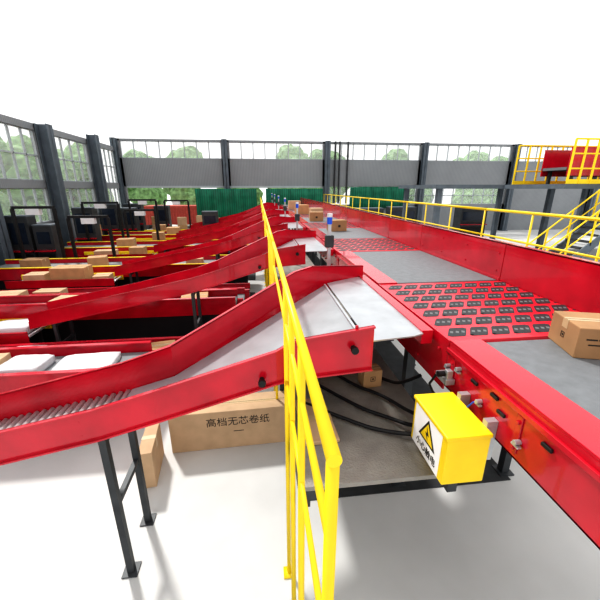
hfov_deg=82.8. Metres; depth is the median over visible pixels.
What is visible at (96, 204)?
gate
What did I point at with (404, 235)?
conveyor
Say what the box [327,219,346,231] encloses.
cardboard box
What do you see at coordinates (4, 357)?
cardboard box
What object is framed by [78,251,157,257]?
table
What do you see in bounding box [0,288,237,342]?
conveyor
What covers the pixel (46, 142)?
steel column
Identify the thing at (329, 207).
conveyor
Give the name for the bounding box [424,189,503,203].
window
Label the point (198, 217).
cardboard box
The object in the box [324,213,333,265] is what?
signal post
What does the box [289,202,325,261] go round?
conveyor
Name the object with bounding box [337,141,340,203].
pipe
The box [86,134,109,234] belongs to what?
steel column
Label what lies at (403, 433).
cable
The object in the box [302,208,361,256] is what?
conveyor
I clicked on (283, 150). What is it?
tree
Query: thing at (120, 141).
window
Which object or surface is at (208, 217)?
tall cabinet
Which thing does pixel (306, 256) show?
walkway
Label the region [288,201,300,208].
cardboard box
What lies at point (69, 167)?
tree
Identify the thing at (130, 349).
conveyor
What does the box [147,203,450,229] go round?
ground
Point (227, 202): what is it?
shipping container
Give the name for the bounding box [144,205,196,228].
shipping container
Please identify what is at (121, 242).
cardboard box
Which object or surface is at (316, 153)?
tree
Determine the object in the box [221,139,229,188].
steel column
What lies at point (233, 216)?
chute
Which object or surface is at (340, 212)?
conveyor
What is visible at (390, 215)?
guard rail
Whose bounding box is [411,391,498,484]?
control box
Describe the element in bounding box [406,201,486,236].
guard rail
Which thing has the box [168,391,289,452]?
cardboard box
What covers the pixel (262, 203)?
guard rail
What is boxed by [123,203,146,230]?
tall cabinet
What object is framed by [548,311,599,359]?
cardboard box
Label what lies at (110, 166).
window
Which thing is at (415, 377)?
cable
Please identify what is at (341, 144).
window
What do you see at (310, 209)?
cardboard box
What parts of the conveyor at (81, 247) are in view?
panel, panel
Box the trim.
[127,186,321,187]
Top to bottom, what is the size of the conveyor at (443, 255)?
2.420 m
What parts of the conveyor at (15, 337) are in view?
rail, rail, leg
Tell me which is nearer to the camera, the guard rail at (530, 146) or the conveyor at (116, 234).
the guard rail at (530, 146)
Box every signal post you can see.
[283,198,286,216]
[295,202,299,265]
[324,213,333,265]
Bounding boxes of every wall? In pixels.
[0,114,119,241]
[117,138,599,229]
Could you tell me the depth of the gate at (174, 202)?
19.19 m
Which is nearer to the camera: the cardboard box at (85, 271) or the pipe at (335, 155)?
the cardboard box at (85, 271)
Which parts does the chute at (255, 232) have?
leg, panel, transfer plate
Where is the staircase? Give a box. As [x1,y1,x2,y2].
[525,189,599,257]
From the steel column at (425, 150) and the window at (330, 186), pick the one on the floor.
the steel column at (425, 150)
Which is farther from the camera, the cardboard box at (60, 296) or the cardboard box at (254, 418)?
the cardboard box at (60, 296)
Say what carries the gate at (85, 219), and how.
on the floor mat
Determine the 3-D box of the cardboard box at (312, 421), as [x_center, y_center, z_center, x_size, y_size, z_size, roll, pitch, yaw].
[0.113,0.888,2.532,0.242,0.032,0.500,-3,18,-9]
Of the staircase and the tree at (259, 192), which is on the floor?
the staircase
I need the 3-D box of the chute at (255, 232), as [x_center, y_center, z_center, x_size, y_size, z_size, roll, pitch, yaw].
[-2.414,-1.233,9.832,5.015,2.200,1.941,-2,18,-6]
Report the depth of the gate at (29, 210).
10.55 m
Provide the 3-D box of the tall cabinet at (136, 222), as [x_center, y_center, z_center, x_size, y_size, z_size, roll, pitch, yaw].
[-8.886,-3.808,17.920,0.700,2.040,0.650,-2,18,-6]
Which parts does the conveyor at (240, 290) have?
panel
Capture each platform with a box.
[280,312,456,506]
[398,184,599,249]
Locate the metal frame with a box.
[305,252,510,500]
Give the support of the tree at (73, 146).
on the ground
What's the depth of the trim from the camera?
22.30 m
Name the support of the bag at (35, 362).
on the conveyor at (130, 349)
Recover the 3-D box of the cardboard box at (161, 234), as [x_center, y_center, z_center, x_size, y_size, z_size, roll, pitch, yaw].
[-6.481,-2.913,15.613,0.502,0.402,0.400,-4,19,-12]
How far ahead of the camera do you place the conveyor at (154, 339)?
5.52 m
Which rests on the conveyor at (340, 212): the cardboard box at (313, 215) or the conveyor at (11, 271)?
the cardboard box at (313, 215)
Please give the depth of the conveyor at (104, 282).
8.72 m
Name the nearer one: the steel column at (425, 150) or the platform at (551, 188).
the platform at (551, 188)
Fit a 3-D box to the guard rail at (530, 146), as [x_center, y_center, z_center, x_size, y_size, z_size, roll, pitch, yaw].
[11.587,-5.656,14.306,5.450,1.530,0.059,-2,18,-6]
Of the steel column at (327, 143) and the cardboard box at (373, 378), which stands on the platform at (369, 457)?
the cardboard box at (373, 378)
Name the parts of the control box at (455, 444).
lid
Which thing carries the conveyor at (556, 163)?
on the platform at (551, 188)
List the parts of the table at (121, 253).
rail, rail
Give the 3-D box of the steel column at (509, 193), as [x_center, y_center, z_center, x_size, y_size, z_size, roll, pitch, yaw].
[15.107,-7.973,24.409,0.448,5.900,0.448,-2,18,-6]
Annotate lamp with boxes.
[327,213,332,223]
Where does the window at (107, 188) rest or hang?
in the wall at (4, 183)
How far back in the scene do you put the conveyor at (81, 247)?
13.24 m
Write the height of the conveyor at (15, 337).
0.780 m
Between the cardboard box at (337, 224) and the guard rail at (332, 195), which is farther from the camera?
the guard rail at (332, 195)
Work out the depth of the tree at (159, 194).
32.75 m
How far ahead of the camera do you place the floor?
3.10 m
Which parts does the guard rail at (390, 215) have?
rail, rail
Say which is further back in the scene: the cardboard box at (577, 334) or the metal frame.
the metal frame
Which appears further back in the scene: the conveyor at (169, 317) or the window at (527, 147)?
the window at (527, 147)
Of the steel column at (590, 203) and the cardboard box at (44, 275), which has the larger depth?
the steel column at (590, 203)
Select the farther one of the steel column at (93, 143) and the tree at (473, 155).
the tree at (473, 155)
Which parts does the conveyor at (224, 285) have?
panel, panel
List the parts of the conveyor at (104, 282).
rail, rail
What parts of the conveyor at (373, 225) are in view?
leg, panel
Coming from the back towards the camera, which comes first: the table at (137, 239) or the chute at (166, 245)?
the table at (137, 239)
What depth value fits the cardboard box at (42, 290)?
8.05 m
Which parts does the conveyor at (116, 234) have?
panel, panel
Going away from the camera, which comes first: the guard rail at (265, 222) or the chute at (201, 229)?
the guard rail at (265, 222)
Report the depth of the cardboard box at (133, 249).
12.16 m
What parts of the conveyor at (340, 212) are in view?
panel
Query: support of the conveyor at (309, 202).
on the metal frame
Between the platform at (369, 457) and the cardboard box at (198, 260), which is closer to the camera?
the platform at (369, 457)
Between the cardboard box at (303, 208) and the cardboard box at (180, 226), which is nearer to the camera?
the cardboard box at (303, 208)
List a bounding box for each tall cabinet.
[4,215,38,258]
[31,223,61,257]
[71,207,101,241]
[100,204,120,234]
[120,207,140,230]
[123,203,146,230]
[153,205,171,226]
[201,211,218,225]
[353,207,383,214]
[386,206,416,221]
[452,207,487,236]
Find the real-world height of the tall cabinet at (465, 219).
1.940 m
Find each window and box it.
[0,122,42,179]
[0,188,52,222]
[54,136,91,181]
[65,188,97,212]
[101,148,117,182]
[107,188,121,207]
[120,141,221,158]
[229,142,322,159]
[329,186,415,204]
[330,144,419,160]
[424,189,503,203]
[428,145,511,160]
[519,147,570,161]
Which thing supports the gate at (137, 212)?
on the floor mat
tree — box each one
[0,134,48,219]
[0,137,46,221]
[57,149,114,214]
[64,142,108,189]
[123,149,166,205]
[163,146,202,204]
[217,188,262,205]
[268,144,313,188]
[308,149,349,203]
[381,148,407,159]
[408,189,433,203]
[451,150,492,203]
[483,156,507,203]
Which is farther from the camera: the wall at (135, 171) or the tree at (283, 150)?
the tree at (283, 150)
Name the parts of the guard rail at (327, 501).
post, post, rail, post, rail, rail, post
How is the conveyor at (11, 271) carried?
on the floor
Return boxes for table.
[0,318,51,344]
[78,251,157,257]
[136,238,175,240]
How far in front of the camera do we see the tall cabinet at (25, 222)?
11.41 m
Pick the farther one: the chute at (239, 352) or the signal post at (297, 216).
the signal post at (297, 216)
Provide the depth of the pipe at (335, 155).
22.72 m
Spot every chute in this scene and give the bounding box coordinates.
[0,265,432,578]
[26,229,333,341]
[114,216,305,283]
[153,209,292,253]
[176,205,282,237]
[191,202,277,227]
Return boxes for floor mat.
[248,273,255,279]
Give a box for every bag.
[0,318,35,333]
[0,354,55,372]
[51,352,120,370]
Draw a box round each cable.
[305,402,411,435]
[319,384,412,426]
[337,375,413,414]
[382,374,421,383]
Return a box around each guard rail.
[262,203,265,285]
[263,207,268,286]
[265,216,277,398]
[272,242,342,599]
[331,195,346,206]
[346,196,368,211]
[369,198,407,219]
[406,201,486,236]
[482,208,599,261]
[512,145,599,184]
[565,138,599,183]
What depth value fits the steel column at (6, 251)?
10.94 m
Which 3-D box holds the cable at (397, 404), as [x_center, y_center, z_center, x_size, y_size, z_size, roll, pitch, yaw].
[0.597,0.717,2.825,0.099,0.151,1.243,-13,22,-34]
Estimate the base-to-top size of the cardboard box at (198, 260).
0.202 m
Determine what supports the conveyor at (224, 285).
on the floor
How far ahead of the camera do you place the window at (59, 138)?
16.27 m
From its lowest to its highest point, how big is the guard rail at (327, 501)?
2.468 m
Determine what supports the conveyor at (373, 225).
on the metal frame
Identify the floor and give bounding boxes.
[0,229,599,599]
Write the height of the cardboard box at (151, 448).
0.442 m
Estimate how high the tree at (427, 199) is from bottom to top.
5.498 m
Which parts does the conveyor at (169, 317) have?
panel, panel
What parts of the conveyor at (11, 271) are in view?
panel, panel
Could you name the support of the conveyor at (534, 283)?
on the metal frame
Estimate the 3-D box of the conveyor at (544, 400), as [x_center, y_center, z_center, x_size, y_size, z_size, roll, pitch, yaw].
[1.801,0.479,1.758,1.628,0.848,1.400,-2,18,-6]
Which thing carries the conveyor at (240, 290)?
on the floor
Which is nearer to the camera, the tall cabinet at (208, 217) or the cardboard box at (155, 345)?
the cardboard box at (155, 345)
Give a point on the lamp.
(329, 215)
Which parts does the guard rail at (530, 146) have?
post, post, post, kick plate, rail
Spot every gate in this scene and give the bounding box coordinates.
[10,206,66,258]
[66,215,115,257]
[80,202,124,241]
[123,209,159,239]
[128,199,160,230]
[163,200,190,228]
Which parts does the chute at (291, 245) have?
leg, leg, panel, panel, leg, leg, transfer plate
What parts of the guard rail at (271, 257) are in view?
post, rail, post, post, post, post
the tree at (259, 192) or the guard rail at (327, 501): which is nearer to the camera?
the guard rail at (327, 501)
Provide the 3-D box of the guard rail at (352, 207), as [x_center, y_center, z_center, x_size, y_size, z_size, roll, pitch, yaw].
[2.498,-3.276,15.337,0.090,2.644,3.590,-2,18,-6]
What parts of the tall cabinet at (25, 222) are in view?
door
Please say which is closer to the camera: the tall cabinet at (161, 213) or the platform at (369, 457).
the platform at (369, 457)
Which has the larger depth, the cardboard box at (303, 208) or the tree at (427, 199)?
the tree at (427, 199)
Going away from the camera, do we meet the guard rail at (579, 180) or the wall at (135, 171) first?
the guard rail at (579, 180)
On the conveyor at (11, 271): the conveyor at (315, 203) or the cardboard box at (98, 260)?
the cardboard box at (98, 260)
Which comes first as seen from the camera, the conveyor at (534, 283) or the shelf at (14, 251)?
the conveyor at (534, 283)
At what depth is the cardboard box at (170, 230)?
16.53 m
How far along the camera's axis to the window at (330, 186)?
23.54 m
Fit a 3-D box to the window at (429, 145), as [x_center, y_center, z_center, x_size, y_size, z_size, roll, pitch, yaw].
[11.738,-10.185,23.646,6.250,1.030,0.080,-2,18,-6]
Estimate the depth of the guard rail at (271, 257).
4.41 m
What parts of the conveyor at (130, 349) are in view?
panel, panel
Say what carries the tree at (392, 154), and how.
on the ground
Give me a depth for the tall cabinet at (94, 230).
14.32 m
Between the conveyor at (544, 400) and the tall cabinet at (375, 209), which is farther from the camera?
the tall cabinet at (375, 209)
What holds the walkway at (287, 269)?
on the metal frame
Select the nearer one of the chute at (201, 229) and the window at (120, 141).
the chute at (201, 229)
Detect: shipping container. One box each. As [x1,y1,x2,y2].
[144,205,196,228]
[195,189,256,217]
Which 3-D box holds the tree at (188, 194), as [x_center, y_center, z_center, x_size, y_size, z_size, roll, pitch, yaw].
[-10.220,-10.380,30.930,5.410,6.792,3.730,13,22,35]
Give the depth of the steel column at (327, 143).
22.44 m
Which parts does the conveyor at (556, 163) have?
leg, panel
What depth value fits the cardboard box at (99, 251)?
12.07 m
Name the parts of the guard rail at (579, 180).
post, post, kick plate, rail, post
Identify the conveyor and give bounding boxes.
[0,255,247,289]
[0,283,249,299]
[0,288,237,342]
[0,336,182,347]
[0,340,151,397]
[4,272,123,289]
[29,287,244,303]
[64,239,250,257]
[102,231,223,240]
[279,198,303,205]
[287,199,312,208]
[287,200,318,210]
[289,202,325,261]
[291,203,333,265]
[298,205,347,229]
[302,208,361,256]
[308,211,392,265]
[321,218,424,340]
[336,225,512,365]
[378,244,599,487]
[429,339,599,549]
[540,146,599,183]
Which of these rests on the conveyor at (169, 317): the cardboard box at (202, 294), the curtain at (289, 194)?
the cardboard box at (202, 294)
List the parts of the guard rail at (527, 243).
post, rail, rail, post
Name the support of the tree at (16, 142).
on the ground
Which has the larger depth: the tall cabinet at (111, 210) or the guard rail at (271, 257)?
the tall cabinet at (111, 210)
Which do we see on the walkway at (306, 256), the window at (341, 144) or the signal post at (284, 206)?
the signal post at (284, 206)
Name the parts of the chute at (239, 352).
leg, leg, panel, panel, lock knob, lock knob, transfer plate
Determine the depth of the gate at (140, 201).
17.13 m
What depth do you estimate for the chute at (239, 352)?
2.75 m
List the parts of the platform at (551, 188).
leg, leg, leg, leg, leg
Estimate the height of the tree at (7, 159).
6.675 m
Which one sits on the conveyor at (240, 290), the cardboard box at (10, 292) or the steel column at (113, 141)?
the cardboard box at (10, 292)
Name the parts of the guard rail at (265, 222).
post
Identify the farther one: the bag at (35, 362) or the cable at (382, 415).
the bag at (35, 362)
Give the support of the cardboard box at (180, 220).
on the cardboard box at (180, 226)
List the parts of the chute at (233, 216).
panel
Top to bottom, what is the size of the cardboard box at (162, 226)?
0.402 m
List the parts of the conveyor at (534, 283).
leg, panel, deck plate, leg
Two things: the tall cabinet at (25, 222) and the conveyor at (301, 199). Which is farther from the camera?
the conveyor at (301, 199)
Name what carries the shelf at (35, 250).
attached to the tall cabinet at (45, 234)
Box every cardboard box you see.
[0,290,28,295]
[0,353,10,364]
[19,257,50,267]
[22,271,50,280]
[32,288,67,293]
[48,295,76,301]
[49,264,93,279]
[87,255,108,265]
[92,273,113,278]
[93,249,118,254]
[116,237,136,246]
[129,246,147,253]
[139,423,163,487]
[151,340,174,350]
[152,232,165,239]
[160,224,165,230]
[166,227,180,233]
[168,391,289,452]
[177,217,186,224]
[178,225,187,228]
[181,292,208,297]
[186,257,203,263]
[196,215,201,222]
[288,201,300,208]
[295,204,308,213]
[295,398,339,445]
[309,208,322,211]
[309,211,322,220]
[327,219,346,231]
[358,363,381,387]
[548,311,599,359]
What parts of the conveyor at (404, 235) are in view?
panel, deck plate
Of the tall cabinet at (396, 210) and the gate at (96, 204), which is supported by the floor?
the tall cabinet at (396, 210)
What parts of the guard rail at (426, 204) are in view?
rail, rail, post, post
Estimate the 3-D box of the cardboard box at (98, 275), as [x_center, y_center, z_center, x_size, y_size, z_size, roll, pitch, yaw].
[-5.267,-0.623,9.096,0.402,0.122,0.400,-4,19,-12]
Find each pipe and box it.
[333,141,336,203]
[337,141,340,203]
[345,142,348,202]
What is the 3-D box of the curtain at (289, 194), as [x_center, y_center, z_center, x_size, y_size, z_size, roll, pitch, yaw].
[-0.346,-6.475,22.624,3.800,1.770,0.245,-2,18,-6]
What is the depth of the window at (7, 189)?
13.27 m
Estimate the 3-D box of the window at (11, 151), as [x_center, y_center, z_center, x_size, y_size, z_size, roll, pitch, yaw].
[-10.274,-5.189,11.862,0.080,1.900,3.650,-2,18,-6]
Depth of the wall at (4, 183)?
13.98 m
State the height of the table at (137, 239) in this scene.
0.780 m
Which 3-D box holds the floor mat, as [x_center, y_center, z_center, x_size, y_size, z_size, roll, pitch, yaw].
[-5.612,-0.832,12.122,8.000,0.008,1.900,-2,18,-6]
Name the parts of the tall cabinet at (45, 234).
door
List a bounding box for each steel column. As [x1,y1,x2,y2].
[0,204,14,265]
[33,123,75,245]
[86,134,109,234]
[109,137,125,207]
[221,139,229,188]
[324,141,330,202]
[415,142,429,222]
[499,144,521,230]
[580,177,599,227]
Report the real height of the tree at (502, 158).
6.285 m
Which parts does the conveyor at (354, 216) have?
deck plate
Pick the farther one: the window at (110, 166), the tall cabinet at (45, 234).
the window at (110, 166)
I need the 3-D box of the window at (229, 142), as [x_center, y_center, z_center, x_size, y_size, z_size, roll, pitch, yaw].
[-1.521,-9.699,22.167,6.150,1.030,0.080,-2,18,-6]
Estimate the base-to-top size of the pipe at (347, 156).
3.900 m
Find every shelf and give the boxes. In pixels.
[13,250,33,252]
[34,250,55,251]
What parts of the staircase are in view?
rail, handrail, rail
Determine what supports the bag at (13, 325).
on the conveyor at (15, 337)
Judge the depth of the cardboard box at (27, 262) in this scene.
9.85 m
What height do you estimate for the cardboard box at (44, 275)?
0.202 m
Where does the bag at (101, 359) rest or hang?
on the conveyor at (130, 349)
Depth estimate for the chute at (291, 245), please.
5.63 m
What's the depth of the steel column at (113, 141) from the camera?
21.04 m
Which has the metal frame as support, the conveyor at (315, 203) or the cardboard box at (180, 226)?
the conveyor at (315, 203)
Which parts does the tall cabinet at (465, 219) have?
door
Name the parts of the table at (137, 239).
rail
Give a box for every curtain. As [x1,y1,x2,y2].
[266,189,322,203]
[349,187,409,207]
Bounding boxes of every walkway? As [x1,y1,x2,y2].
[268,253,310,277]
[275,261,346,311]
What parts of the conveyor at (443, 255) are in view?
panel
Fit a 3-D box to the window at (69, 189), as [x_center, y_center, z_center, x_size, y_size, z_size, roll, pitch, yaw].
[-10.758,-4.696,16.363,0.080,1.350,3.950,-2,18,-6]

